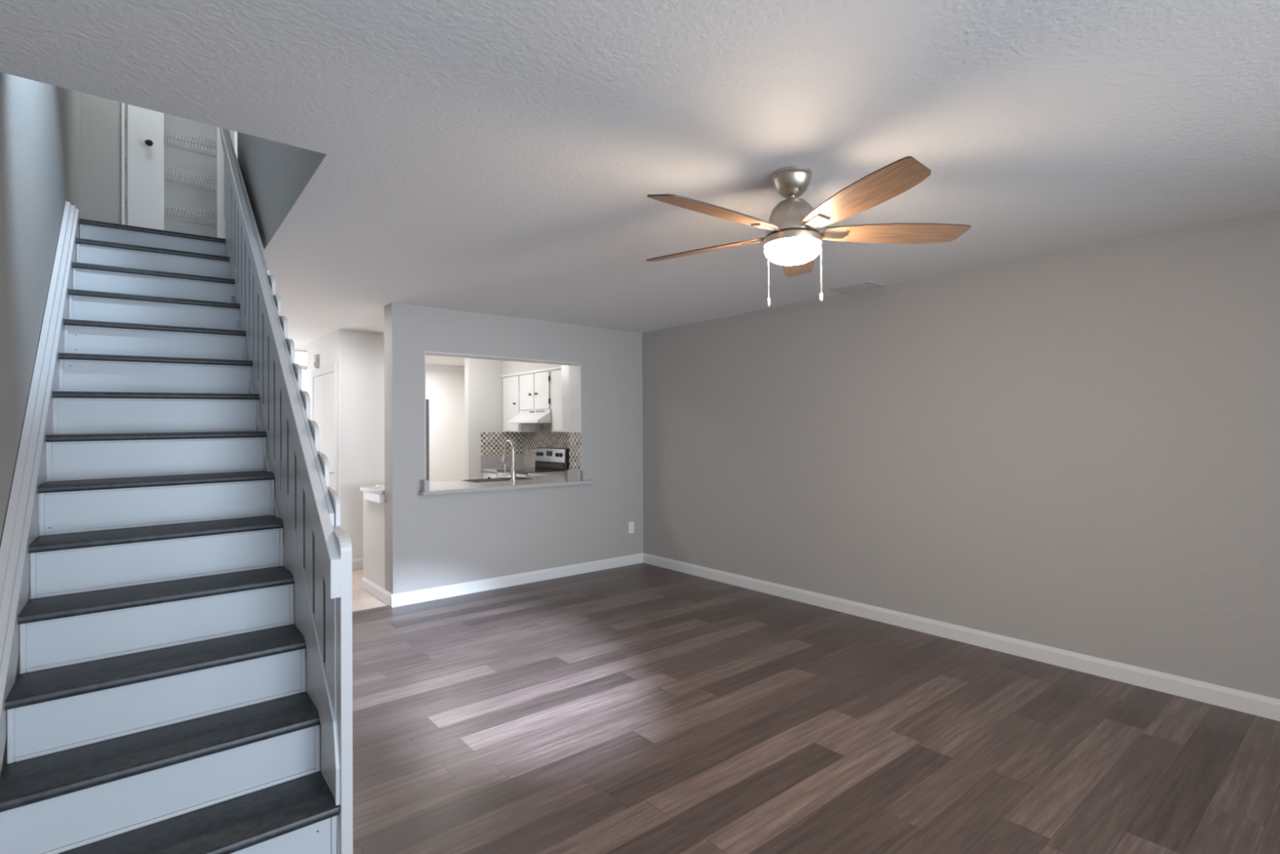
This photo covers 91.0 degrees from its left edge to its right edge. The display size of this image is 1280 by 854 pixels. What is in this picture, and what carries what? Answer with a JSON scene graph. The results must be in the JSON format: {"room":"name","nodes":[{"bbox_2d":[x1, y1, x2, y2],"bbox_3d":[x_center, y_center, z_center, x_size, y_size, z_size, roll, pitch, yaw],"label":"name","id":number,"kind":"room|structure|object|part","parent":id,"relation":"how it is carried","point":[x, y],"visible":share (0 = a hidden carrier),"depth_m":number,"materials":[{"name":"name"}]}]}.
{"room":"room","nodes":[
{"label":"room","id":0,"kind":"room"},
{"bbox_2d":[0,71,79,777],"bbox_3d":[-1.615,-1.203,1.306,0.120,5.240,9.255,0,0,-38],"label":"wall","id":1,"kind":"structure","parent":0,"point":[40,122],"depth_m":2.67,"materials":[{"name":"grey paint"}]},
{"bbox_2d":[84,93,121,224],"bbox_3d":[-3.537,-2.553,5.725,2.600,2.470,0.100,0,0,-39],"label":"wall","id":2,"kind":"structure","parent":0,"point":[103,117],"depth_m":5.03,"materials":[{"name":"grey paint"}]},
{"bbox_2d":[80,92,84,219],"bbox_3d":[-4.384,-2.568,4.937,0.038,2.440,0.045,0,0,-39],"label":"trim","id":3,"kind":"structure","parent":2,"relation":"attached to","point":[82,95],"depth_m":4.92,"materials":[{"name":"grey paint"}]},
{"bbox_2d":[127,104,164,230],"bbox_3d":[-4.077,-2.363,5.195,0.236,2.010,0.092,0,0,-39],"label":"door","id":4,"kind":"structure","parent":2,"relation":"in","point":[145,127],"depth_m":5.20,"materials":[{"name":"white wood"}]},
{"bbox_3d":[-4.051,-2.338,5.194,0.050,0.050,0.058,0,0,-39],"label":"knob","id":5,"kind":"part","parent":4,"relation":"part of","materials":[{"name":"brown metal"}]},
{"bbox_2d":[121,102,225,238],"bbox_3d":[-3.959,-2.398,5.359,0.708,2.100,0.108,0,0,-39],"label":"trim","id":6,"kind":"structure","parent":2,"relation":"attached to","point":[220,217],"depth_m":5.51,"materials":[{"name":"white wood"}]},
{"bbox_2d":[228,129,237,158],"bbox_3d":[-3.552,-2.365,5.479,0.226,2.010,0.030,-1,0,42],"label":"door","id":7,"kind":"structure","parent":2,"relation":"in","point":[233,135],"depth_m":5.41,"materials":[{"name":"white"}]},
{"bbox_2d":[124,103,215,237],"bbox_3d":[-4.153,-2.551,5.608,0.900,2.470,0.500,0,0,-39],"label":"wall","id":8,"kind":"structure","parent":0,"point":[177,193],"depth_m":5.81,"materials":[{"name":"white paint"}]},
{"bbox_2d":[124,119,215,154],"bbox_3d":[-4.140,-2.553,5.612,0.714,0.070,0.330,0,0,-39],"label":"wire shelf","id":9,"kind":"object","parent":8,"relation":"attached to","point":[171,133],"visible":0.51,"depth_m":5.61,"materials":[{"name":"white metal"}]},
{"bbox_2d":[124,195,215,222],"bbox_3d":[-4.137,-1.903,5.608,0.714,0.070,0.330,0,0,-39],"label":"wire shelf","id":10,"kind":"object","parent":8,"relation":"attached to","point":[165,206],"visible":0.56,"depth_m":5.59,"materials":[{"name":"white metal"}]},
{"bbox_2d":[124,158,215,189],"bbox_3d":[-4.139,-2.223,5.610,0.714,0.070,0.330,0,0,-39],"label":"wire shelf","id":11,"kind":"object","parent":8,"relation":"attached to","point":[165,170],"visible":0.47,"depth_m":5.59,"materials":[{"name":"white metal"}]},
{"bbox_2d":[231,132,326,569],"bbox_3d":[-1.950,-1.190,3.361,0.217,5.240,3.247,0,0,-38],"label":"wall","id":12,"kind":"structure","parent":0,"point":[274,174],"depth_m":3.35,"materials":[{"name":"grey paint"}]},
{"bbox_2d":[294,350,306,352],"bbox_3d":[-5.098,0.249,7.392,2.500,2.440,0.100,0,0,-39],"label":"wall","id":13,"kind":"structure","parent":0,"point":[297,351],"depth_m":8.00,"materials":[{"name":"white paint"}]},
{"bbox_2d":[294,352,306,391],"bbox_3d":[-4.934,0.259,7.524,1.820,2.420,0.075,0,0,-39],"label":"window","id":14,"kind":"structure","parent":13,"relation":"in","point":[300,358],"depth_m":8.07,"materials":[{"name":"white"}]},
{"bbox_3d":[-4.929,0.259,7.518,1.820,2.420,0.060,0,0,-39],"label":"frame","id":15,"kind":"part","parent":14,"relation":"part of","materials":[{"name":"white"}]},
{"bbox_2d":[306,329,385,589],"bbox_3d":[-2.783,0.232,6.549,0.672,2.440,2.935,0,0,-39],"label":"wall","id":16,"kind":"structure","parent":0,"point":[358,356],"depth_m":6.46,"materials":[{"name":"white paint"}]},
{"bbox_2d":[313,354,318,368],"bbox_3d":[-3.630,-0.735,7.054,0.037,0.150,0.080,0,0,-39],"label":"door chime","id":17,"kind":"object","parent":16,"relation":"attached to","point":[316,356],"visible":1,"depth_m":7.03,"materials":[{"name":"grey paint"}]},
{"bbox_2d":[311,363,337,493],"bbox_3d":[-3.445,0.407,6.820,0.072,2.100,1.060,0,0,-39],"label":"door","id":18,"kind":"structure","parent":16,"relation":"in","point":[324,387],"depth_m":6.68,"materials":[{"name":"white wood"}]},
{"bbox_2d":[351,558,363,569],"bbox_3d":[-2.770,1.402,6.551,0.650,0.100,0.014,0,0,-39],"label":"baseboard","id":19,"kind":"structure","parent":16,"relation":"attached to","point":[357,563],"depth_m":6.45,"materials":[{"name":"white wood"}]},
{"bbox_2d":[361,576,392,605],"bbox_3d":[-2.241,1.393,5.348,0.014,0.100,0.808,0,0,-39],"label":"baseboard","id":20,"kind":"structure","parent":16,"relation":"attached to","point":[373,588],"depth_m":5.32,"materials":[{"name":"white wood"}]},
{"bbox_2d":[351,568,387,611],"bbox_3d":[-3.296,1.518,6.991,4.975,0.118,4.588,0,0,-39],"label":"floor tile","id":21,"kind":"structure","parent":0,"point":[362,599],"depth_m":5.34,"materials":[{"name":"beige tile"}]},
{"bbox_2d":[426,399,429,481],"bbox_3d":[-2.844,0.563,7.117,0.675,1.745,0.700,0,0,-39],"label":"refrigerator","id":22,"kind":"object","parent":21,"relation":"on","point":[427,400],"visible":0.02,"depth_m":7.05,"materials":[{"name":"grey"}]},
{"bbox_2d":[482,471,497,478],"bbox_3d":[-1.702,1.016,8.300,0.645,0.880,0.477,0,0,-39],"label":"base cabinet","id":23,"kind":"object","parent":21,"relation":"on","point":[486,474],"visible":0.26,"depth_m":8.13,"materials":[{"name":"white wood"}]},
{"bbox_2d":[480,466,534,472],"bbox_3d":[-1.702,0.558,8.306,0.639,0.033,0.478,0,0,-39],"label":"countertop","id":24,"kind":"structure","parent":23,"relation":"on","point":[488,469],"depth_m":8.25,"materials":[{"name":"stone"}]},
{"bbox_2d":[480,454,535,467],"bbox_3d":[-1.302,0.457,7.824,0.633,0.158,1.732,0,0,-39],"label":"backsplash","id":25,"kind":"structure","parent":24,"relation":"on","point":[527,460],"depth_m":8.48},
{"bbox_2d":[495,447,568,477],"bbox_3d":[-1.340,0.859,7.793,0.684,1.185,0.758,0,0,-39],"label":"electric range","id":26,"kind":"object","parent":21,"relation":"on","point":[548,459],"visible":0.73,"depth_m":7.83,"materials":[{"name":"silver metal"}]},
{"bbox_3d":[-1.581,0.612,7.598,0.063,0.035,0.645,0,0,-39],"label":"handle","id":27,"kind":"part","parent":26,"relation":"part of","materials":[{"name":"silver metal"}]},
{"bbox_3d":[-1.547,0.909,7.623,0.027,0.685,0.740,0,0,-39],"label":"oven door","id":28,"kind":"part","parent":26,"relation":"part of","materials":[{"name":"silver metal"}]},
{"bbox_2d":[496,467,566,474],"bbox_3d":[-1.349,0.543,7.789,0.552,0.026,0.758,0,0,-39],"label":"cooktop","id":29,"kind":"object","parent":26,"relation":"in","point":[524,470],"depth_m":7.75,"materials":[{"name":"black ceramic"}]},
{"bbox_3d":[-1.147,0.355,7.972,0.010,0.163,0.724,0,0,-39],"label":"control panel","id":30,"kind":"part","parent":26,"relation":"part of","materials":[{"name":"silver metal"}]},
{"bbox_3d":[-0.916,1.007,7.342,0.645,0.880,0.466,0,0,-39],"label":"base cabinet","id":31,"kind":"object","parent":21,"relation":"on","visible":0},
{"bbox_2d":[527,471,567,475],"bbox_3d":[-0.906,0.547,7.337,0.639,0.031,0.493,0,0,-39],"label":"countertop","id":32,"kind":"structure","parent":31,"relation":"on","point":[540,473],"depth_m":7.26,"materials":[{"name":"stone"}]},
{"bbox_3d":[-1.252,1.002,6.301,2.485,0.882,0.592,0,0,-39],"label":"base cabinet","id":33,"kind":"object","parent":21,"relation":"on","visible":0},
{"bbox_2d":[360,469,595,502],"bbox_3d":[-1.232,0.529,6.140,2.662,0.197,0.938,0,0,-39],"label":"countertop","id":34,"kind":"structure","parent":33,"relation":"on","point":[376,494],"depth_m":5.73,"materials":[{"name":"stone"}]},
{"bbox_2d":[462,476,533,482],"bbox_3d":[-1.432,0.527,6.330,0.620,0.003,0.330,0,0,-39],"label":"sink","id":35,"kind":"object","parent":34,"relation":"in","point":[517,477],"visible":1,"depth_m":6.31,"materials":[{"name":"grey metal"}]},
{"bbox_2d":[467,477,526,481],"bbox_3d":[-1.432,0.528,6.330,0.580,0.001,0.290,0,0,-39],"label":"basin","id":36,"kind":"object","parent":35,"relation":"in","point":[498,478],"depth_m":6.31,"materials":[{"name":"grey metal"}]},
{"bbox_2d":[501,440,516,480],"bbox_3d":[-1.328,0.328,6.240,0.119,0.400,0.245,0,0,-39],"label":"kitchen faucet","id":37,"kind":"object","parent":34,"relation":"on","point":[513,473],"visible":1,"depth_m":6.18,"materials":[{"name":"silver metal"}]},
{"bbox_3d":[-1.295,0.413,6.162,0.073,0.102,0.024,0,0,-19],"label":"handle","id":38,"kind":"part","parent":37,"relation":"part of","materials":[{"name":"silver metal"}]},
{"bbox_3d":[-1.305,0.268,6.255,0.030,0.280,0.205,0,0,-39],"label":"spout","id":39,"kind":"part","parent":37,"relation":"part of","materials":[{"name":"silver metal"}]},
{"bbox_2d":[425,364,465,481],"bbox_3d":[-3.697,0.253,9.448,2.475,2.440,0.100,0,0,-39],"label":"wall","id":40,"kind":"structure","parent":0,"point":[444,384],"depth_m":9.92,"materials":[{"name":"white paint"}]},
{"bbox_2d":[464,357,511,479],"bbox_3d":[-1.955,0.239,8.482,0.809,2.440,0.110,0,0,-39],"label":"wall","id":41,"kind":"structure","parent":0,"point":[483,380],"depth_m":8.28,"materials":[{"name":"grey paint"}]},
{"bbox_2d":[384,302,643,594],"bbox_3d":[-1.041,0.220,5.951,2.607,2.440,0.200,0,0,-39],"label":"wall","id":42,"kind":"structure","parent":0,"point":[431,540],"depth_m":5.70,"materials":[{"name":"grey paint"}]},
{"bbox_2d":[352,604,391,613],"bbox_3d":[-2.397,1.437,4.722,1.046,0.006,0.050,0,0,-39],"label":"trim","id":43,"kind":"structure","parent":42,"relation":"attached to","point":[388,606],"depth_m":4.95,"materials":[{"name":"brown"}]},
{"bbox_2d":[424,351,581,479],"bbox_3d":[-1.245,-0.084,5.785,1.553,1.088,0.203,0,0,-39],"label":"trim","id":44,"kind":"structure","parent":42,"relation":"attached to","point":[575,368],"depth_m":6.21,"materials":[{"name":"white paint"}]},
{"bbox_2d":[391,552,644,607],"bbox_3d":[-0.972,1.389,5.857,2.621,0.100,0.014,0,0,-39],"label":"baseboard","id":45,"kind":"structure","parent":42,"relation":"attached to","point":[465,588],"depth_m":5.68,"materials":[{"name":"white wood"}]},
{"bbox_2d":[628,521,634,533],"bbox_3d":[-0.089,1.051,6.588,0.070,0.115,0.009,0,0,-39],"label":"wall outlet","id":46,"kind":"object","parent":42,"relation":"attached to","point":[631,524],"visible":1,"depth_m":6.58,"materials":[{"name":"white plastic"}]},
{"bbox_2d":[502,360,561,374],"bbox_3d":[-0.988,-0.846,7.683,0.324,0.287,2.366,0,0,-39],"label":"wall","id":47,"kind":"structure","parent":0,"point":[508,366],"depth_m":8.08,"materials":[{"name":"grey paint"}]},
{"bbox_2d":[501,365,561,377],"bbox_3d":[-1.228,-0.690,7.707,0.017,0.026,2.021,0,0,-39],"label":"trim","id":48,"kind":"structure","parent":47,"relation":"attached to","point":[556,367],"depth_m":7.84,"materials":[{"name":"white wood"}]},
{"bbox_2d":[0,0,1279,366],"bbox_3d":[-0.800,-1.192,3.948,4.975,0.360,12.500,0,0,-39],"label":"ceiling","id":49,"kind":"structure","parent":0,"point":[500,157],"depth_m":2.13,"materials":[{"name":"white paint"}]},
{"bbox_2d":[645,156,971,306],"bbox_3d":[0.573,-0.757,2.535,1.320,0.538,1.355,0,0,-39],"label":"ceiling fan","id":50,"kind":"object","parent":49,"relation":"hanging from","point":[793,240],"visible":1,"depth_m":2.47,"materials":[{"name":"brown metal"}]},
{"bbox_3d":[0.275,-0.781,2.788,0.583,0.006,0.149,-1,13,35],"label":"blade","id":51,"kind":"part","parent":50,"relation":"part of","materials":[{"name":"brown wood"}]},
{"bbox_3d":[0.287,-0.784,2.299,0.583,0.006,0.149,0,13,-37],"label":"blade","id":52,"kind":"part","parent":50,"relation":"part of","materials":[{"name":"brown wood"}]},
{"bbox_3d":[0.521,-0.629,2.551,0.002,0.215,0.002,0,0,-39],"label":"pull chain","id":53,"kind":"part","parent":50,"relation":"part of","materials":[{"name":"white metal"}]},
{"bbox_3d":[0.618,-0.699,2.551,0.224,0.071,0.224,0,0,-39],"label":"lamp shade","id":54,"kind":"part","parent":50,"relation":"part of","materials":[{"name":"white glass"}]},
{"bbox_3d":[0.737,-0.783,2.951,0.149,0.006,0.583,-14,-4,17],"label":"blade","id":55,"kind":"part","parent":50,"relation":"part of","materials":[{"name":"brown wood"}]},
{"bbox_3d":[0.756,-0.787,2.159,0.149,0.006,0.583,14,-5,-18],"label":"blade","id":56,"kind":"part","parent":50,"relation":"part of","materials":[{"name":"brown wood"}]},
{"bbox_3d":[1.034,-0.787,2.561,0.583,0.006,0.149,0,-13,-1],"label":"blade","id":57,"kind":"part","parent":50,"relation":"part of","materials":[{"name":"brown wood"}]},
{"bbox_2d":[829,280,884,293],"bbox_3d":[1.579,-1.015,4.589,0.205,0.011,0.325,0,0,-39],"label":"ceiling vent","id":58,"kind":"object","parent":49,"relation":"in","point":[865,285],"visible":1,"depth_m":4.57,"materials":[{"name":"white metal"}]},
{"bbox_2d":[352,562,1279,853],"bbox_3d":[0.669,1.470,2.160,4.975,0.120,7.912,0,0,-39],"label":"floor","id":59,"kind":"structure","parent":0,"point":[642,708],"depth_m":2.85,"materials":[{"name":"brown wood"}]},
{"bbox_2d":[0,127,352,853],"bbox_3d":[-2.326,-0.436,3.042,0.973,3.760,3.461,0,0,-39],"label":"staircase","id":60,"kind":"structure","parent":59,"relation":"on","point":[178,688],"depth_m":2.42,"materials":[{"name":"grey wood"}]},
{"bbox_3d":[-2.997,-1.754,4.559,0.016,0.612,0.122,0,0,-39],"label":"rail panel","id":61,"kind":"part","parent":60,"relation":"part of","materials":[{"name":"grey wood"}]},
{"bbox_3d":[-2.894,-1.621,4.430,0.016,0.612,0.122,0,0,-39],"label":"rail panel","id":62,"kind":"part","parent":60,"relation":"part of","materials":[{"name":"grey wood"}]},
{"bbox_3d":[-2.790,-1.488,4.301,0.016,0.612,0.122,0,0,-39],"label":"rail panel","id":63,"kind":"part","parent":60,"relation":"part of","materials":[{"name":"grey wood"}]},
{"bbox_3d":[-2.687,-1.354,4.172,0.016,0.613,0.122,0,0,-39],"label":"rail panel","id":64,"kind":"part","parent":60,"relation":"part of","materials":[{"name":"grey wood"}]},
{"bbox_3d":[-2.583,-1.221,4.043,0.016,0.613,0.122,0,0,-39],"label":"rail panel","id":65,"kind":"part","parent":60,"relation":"part of","materials":[{"name":"grey wood"}]},
{"bbox_3d":[-2.479,-1.088,3.914,0.016,0.613,0.122,0,0,-39],"label":"rail panel","id":66,"kind":"part","parent":60,"relation":"part of","materials":[{"name":"grey wood"}]},
{"bbox_3d":[-2.376,-0.955,3.785,0.016,0.613,0.122,0,0,-39],"label":"rail panel","id":67,"kind":"part","parent":60,"relation":"part of","materials":[{"name":"grey wood"}]},
{"bbox_3d":[-2.272,-0.822,3.656,0.016,0.614,0.122,0,0,-39],"label":"rail panel","id":68,"kind":"part","parent":60,"relation":"part of","materials":[{"name":"grey wood"}]},
{"bbox_3d":[-2.169,-0.689,3.527,0.016,0.614,0.122,0,0,-39],"label":"rail panel","id":69,"kind":"part","parent":60,"relation":"part of","materials":[{"name":"grey wood"}]},
{"bbox_3d":[-2.065,-0.556,3.398,0.016,0.614,0.122,0,0,-39],"label":"rail panel","id":70,"kind":"part","parent":60,"relation":"part of","materials":[{"name":"grey wood"}]},
{"bbox_3d":[-1.961,-0.423,3.269,0.016,0.614,0.122,0,0,-39],"label":"rail panel","id":71,"kind":"part","parent":60,"relation":"part of","materials":[{"name":"grey wood"}]},
{"bbox_3d":[-1.858,-0.292,3.139,0.016,0.619,0.122,0,0,-39],"label":"rail panel","id":72,"kind":"part","parent":60,"relation":"part of","materials":[{"name":"grey wood"}]},
{"bbox_3d":[-1.754,-0.162,3.010,0.016,0.625,0.122,0,0,-39],"label":"rail panel","id":73,"kind":"part","parent":60,"relation":"part of","materials":[{"name":"grey wood"}]},
{"bbox_3d":[-1.651,-0.032,2.881,0.016,0.632,0.122,0,0,-39],"label":"rail panel","id":74,"kind":"part","parent":60,"relation":"part of","materials":[{"name":"grey wood"}]},
{"bbox_3d":[-2.034,-0.879,3.327,0.034,2.875,3.375,0,0,-39],"label":"handrail","id":75,"kind":"part","parent":60,"relation":"part of","materials":[{"name":"grey wood"}]},
{"bbox_3d":[-1.547,0.098,2.752,0.016,0.638,0.122,0,0,-39],"label":"rail panel","id":76,"kind":"part","parent":60,"relation":"part of","materials":[{"name":"grey wood"}]},
{"bbox_3d":[-1.443,0.228,2.623,0.016,0.645,0.122,0,0,-39],"label":"rail panel","id":77,"kind":"part","parent":60,"relation":"part of","materials":[{"name":"grey wood"}]},
{"bbox_3d":[-1.340,0.358,2.494,0.016,0.651,0.122,0,0,-39],"label":"rail panel","id":78,"kind":"part","parent":60,"relation":"part of","materials":[{"name":"grey wood"}]},
{"bbox_3d":[-1.236,0.488,2.365,0.016,0.658,0.122,0,0,-39],"label":"rail panel","id":79,"kind":"part","parent":60,"relation":"part of","materials":[{"name":"grey wood"}]},
{"bbox_3d":[-1.133,0.618,2.236,0.016,0.664,0.122,0,0,-39],"label":"rail panel","id":80,"kind":"part","parent":60,"relation":"part of","materials":[{"name":"grey wood"}]},
{"bbox_3d":[-1.030,0.747,2.108,0.016,0.668,0.120,0,0,-39],"label":"rail panel","id":81,"kind":"part","parent":60,"relation":"part of","materials":[{"name":"grey wood"}]},
{"bbox_2d":[642,209,1279,699],"bbox_3d":[2.539,0.189,3.739,0.120,2.440,7.960,0,0,-39],"label":"wall","id":82,"kind":"structure","parent":0,"point":[1077,451],"depth_m":3.89,"materials":[{"name":"grey paint"}]},
{"bbox_2d":[643,552,1279,720],"bbox_3d":[2.497,1.359,3.685,0.014,0.100,7.748,0,0,-39],"label":"baseboard","id":83,"kind":"structure","parent":82,"relation":"attached to","point":[1251,703],"depth_m":3.87,"materials":[{"name":"white wood"}]},
{"bbox_3d":[-1.426,0.236,8.569,0.120,2.440,4.540,0,0,-39],"label":"wall","id":84,"kind":"structure","parent":0,"visible":0},
{"bbox_2d":[502,374,541,431],"bbox_3d":[-1.596,-0.313,8.399,0.356,0.762,0.477,0,0,-39],"label":"upper cabinet","id":85,"kind":"object","parent":84,"relation":"attached to","point":[511,384],"visible":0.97,"depth_m":8.27,"materials":[{"name":"white wood"}]},
{"bbox_3d":[-1.697,-0.301,8.298,0.018,0.715,0.405,0,0,-39],"label":"door","id":86,"kind":"part","parent":85,"relation":"part of","materials":[{"name":"white wood"}]},
{"bbox_2d":[507,409,551,423],"bbox_3d":[-1.258,-0.127,7.868,0.490,0.158,0.757,0,0,-39],"label":"range hood","id":87,"kind":"object","parent":84,"relation":"attached to","point":[538,416],"visible":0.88,"depth_m":7.68,"materials":[{"name":"white metal"}]},
{"bbox_2d":[480,422,581,470],"bbox_3d":[-1.099,0.113,7.445,0.799,0.648,2.580,0,0,-39],"label":"tile backsplash","id":88,"kind":"structure","parent":84,"relation":"attached to","point":[524,442],"depth_m":8.33,"materials":[{"name":"tile"}]},
{"bbox_2d":[520,369,551,411],"bbox_3d":[-1.201,-0.453,7.918,0.356,0.490,0.758,0,0,-39],"label":"upper cabinet","id":89,"kind":"object","parent":84,"relation":"attached to","point":[535,388],"visible":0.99,"depth_m":7.79,"materials":[{"name":"white wood"}]},
{"bbox_3d":[-1.426,-0.440,7.967,0.018,0.443,0.342,0,0,-39],"label":"door","id":90,"kind":"part","parent":89,"relation":"part of","materials":[{"name":"white wood"}]},
{"bbox_3d":[-1.197,-0.443,7.689,0.018,0.443,0.338,0,0,-39],"label":"door","id":91,"kind":"part","parent":89,"relation":"part of","materials":[{"name":"white wood"}]},
{"bbox_2d":[551,368,561,431],"bbox_3d":[-0.701,-0.323,7.330,0.329,0.762,0.772,0,0,-39],"label":"upper cabinet","id":92,"kind":"object","parent":84,"relation":"attached to","point":[556,374],"visible":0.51,"depth_m":7.42,"materials":[{"name":"white wood"}]},
{"bbox_3d":[-1.104,0.221,6.036,2.597,2.440,0.012,0,0,-39],"label":"wall","id":93,"kind":"structure","parent":0,"visible":0},
{"bbox_2d":[561,364,568,431],"bbox_3d":[-0.596,-0.327,6.679,0.355,0.762,0.324,0,0,-39],"label":"upper cabinet","id":94,"kind":"object","parent":93,"relation":"attached to","point":[565,368],"visible":0.11,"depth_m":6.63,"materials":[{"name":"white wood"}]}
]}

